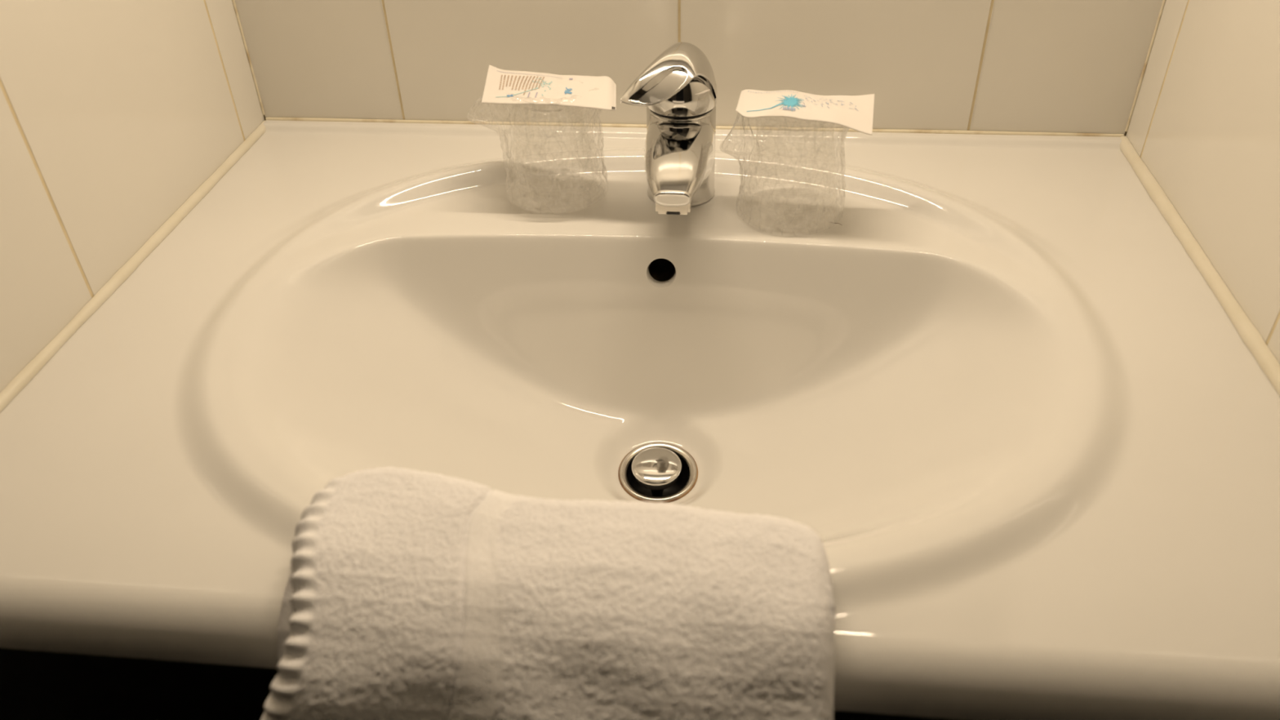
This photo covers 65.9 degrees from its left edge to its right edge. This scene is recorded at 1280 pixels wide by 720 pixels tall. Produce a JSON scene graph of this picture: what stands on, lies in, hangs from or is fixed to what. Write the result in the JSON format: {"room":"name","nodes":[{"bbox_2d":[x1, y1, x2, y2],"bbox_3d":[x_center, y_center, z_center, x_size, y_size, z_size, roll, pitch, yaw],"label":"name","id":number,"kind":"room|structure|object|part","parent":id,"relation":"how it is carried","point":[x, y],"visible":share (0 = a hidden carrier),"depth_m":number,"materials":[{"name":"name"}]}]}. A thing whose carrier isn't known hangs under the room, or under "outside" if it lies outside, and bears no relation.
{"room":"hotel bathroom","nodes":[
{"label":"hotel bathroom","id":0,"kind":"room"},
{"bbox_2d":[0,0,265,392],"bbox_3d":[-0.398,-0.295,0.480,0.030,2.350,0.600,2,38,5],"label":"wall","id":1,"kind":"structure","parent":0,"point":[113,113],"depth_m":0.67,"materials":[{"name":"beige tile"}]},
{"bbox_2d":[0,120,266,412],"bbox_3d":[-0.369,-0.058,0.699,0.006,0.006,0.529,2,38,5],"label":"trim","id":2,"kind":"structure","parent":1,"relation":"attached to","point":[32,369],"depth_m":0.70,"materials":[{"name":"plastic"}]},
{"bbox_2d":[231,0,265,115],"bbox_3d":[-0.347,-0.332,0.823,0.002,0.270,0.001,-31,46,-32],"label":"trim","id":3,"kind":"structure","parent":1,"relation":"attached to","point":[233,1],"depth_m":0.87,"materials":[{"name":"plastic"}]},
{"bbox_2d":[481,64,616,111],"bbox_3d":[-0.074,-0.171,0.762,0.122,0.086,0.084,2,38,5],"label":"label","id":4,"kind":"object","parent":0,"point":[502,86],"visible":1,"depth_m":0.73,"materials":[{"name":"white paper"}]},
{"bbox_2d":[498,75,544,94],"bbox_3d":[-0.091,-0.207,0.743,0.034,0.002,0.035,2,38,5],"label":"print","id":5,"kind":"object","parent":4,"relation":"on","point":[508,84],"depth_m":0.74,"materials":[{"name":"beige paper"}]},
{"bbox_2d":[498,77,552,97],"bbox_3d":[-0.085,-0.204,0.740,0.039,0.002,0.036,2,38,5],"label":"print","id":6,"kind":"object","parent":4,"relation":"on","point":[508,86],"depth_m":0.74,"materials":[{"name":"teal"}]},
{"bbox_2d":[564,87,572,93],"bbox_3d":[-0.053,-0.199,0.731,0.006,0.001,0.011,2,38,5],"label":"print","id":7,"kind":"object","parent":4,"relation":"on","point":[566,90],"depth_m":0.73,"materials":[{"name":"blue paper"}]},
{"bbox_2d":[235,0,1163,136],"bbox_3d":[0.027,-0.469,0.691,0.760,2.350,0.030,2,38,5],"label":"wall","id":8,"kind":"structure","parent":0,"point":[1064,66],"depth_m":0.83,"materials":[{"name":"beige tile"}]},
{"bbox_2d":[265,116,1124,137],"bbox_3d":[0.033,-0.205,0.871,0.756,0.002,0.003,2,38,5],"label":"trim","id":9,"kind":"structure","parent":8,"relation":"attached to","point":[309,119],"depth_m":0.87,"materials":[{"name":"plastic"}]},
{"bbox_2d":[735,88,874,135],"bbox_3d":[0.114,-0.152,0.735,0.113,0.090,0.087,2,38,5],"label":"label","id":10,"kind":"object","parent":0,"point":[855,113],"visible":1,"depth_m":0.70,"materials":[{"name":"white paper"}]},
{"bbox_2d":[746,94,802,111],"bbox_3d":[0.099,-0.179,0.697,0.047,0.002,0.024,-30,46,-32],"label":"print","id":11,"kind":"object","parent":10,"relation":"on","point":[755,103],"depth_m":0.70,"materials":[{"name":"blue"}]},
{"bbox_2d":[1125,0,1279,364],"bbox_3d":[0.388,-0.262,0.405,0.030,2.350,0.600,2,38,5],"label":"wall","id":12,"kind":"structure","parent":0,"point":[1205,122],"depth_m":0.66,"materials":[{"name":"beige tile"}]},
{"bbox_2d":[1124,0,1165,131],"bbox_3d":[0.406,-0.300,0.751,0.001,0.270,0.002,-24,43,-27],"label":"trim","id":13,"kind":"structure","parent":12,"relation":"attached to","point":[1163,1],"depth_m":0.80,"materials":[{"name":"plastic"}]},
{"bbox_2d":[1120,136,1279,396],"bbox_3d":[0.380,-0.026,0.627,0.008,0.007,0.529,2,38,5],"label":"trim","id":14,"kind":"structure","parent":12,"relation":"attached to","point":[1248,333],"depth_m":0.67,"materials":[{"name":"plastic"}]},
{"bbox_3d":[-0.074,1.266,0.400,2.400,0.050,2.650,2,38,5],"label":"floor","id":15,"kind":"structure","parent":0,"visible":0},
{"bbox_3d":[0.017,0.312,0.930,0.752,0.816,0.520,2,38,5],"label":"vanity cabinet","id":16,"kind":"object","parent":15,"relation":"on","visible":0},
{"bbox_2d":[0,120,1279,719],"bbox_3d":[0.007,0.032,0.709,0.755,0.184,0.549,2,38,5],"label":"washbasin","id":17,"kind":"object","parent":16,"relation":"in","point":[1030,450],"visible":0.84,"depth_m":0.66,"materials":[{"name":"ceramic"}]},
{"bbox_2d":[260,466,835,719],"bbox_3d":[-0.047,0.216,0.534,0.276,0.306,0.141,2,38,5],"label":"towel","id":18,"kind":"object","parent":17,"relation":"on","point":[409,594],"visible":1,"depth_m":0.43,"materials":[{"name":"white fabric"}]},
{"bbox_2d":[620,41,717,214],"bbox_3d":[0.021,-0.161,0.729,0.066,0.122,0.130,7,38,12],"label":"faucet","id":19,"kind":"object","parent":17,"relation":"on","point":[677,89],"visible":1,"depth_m":0.71,"materials":[{"name":"silver metal"}]},
{"bbox_3d":[0.023,-0.204,0.723,0.052,0.046,0.082,19,42,25],"label":"lever","id":20,"kind":"part","parent":19,"relation":"part of","materials":[{"name":"silver metal"}]},
{"bbox_3d":[0.027,-0.136,0.728,0.053,0.060,0.099,2,38,5],"label":"spout","id":21,"kind":"part","parent":19,"relation":"part of","materials":[{"name":"silver metal"}]}
]}

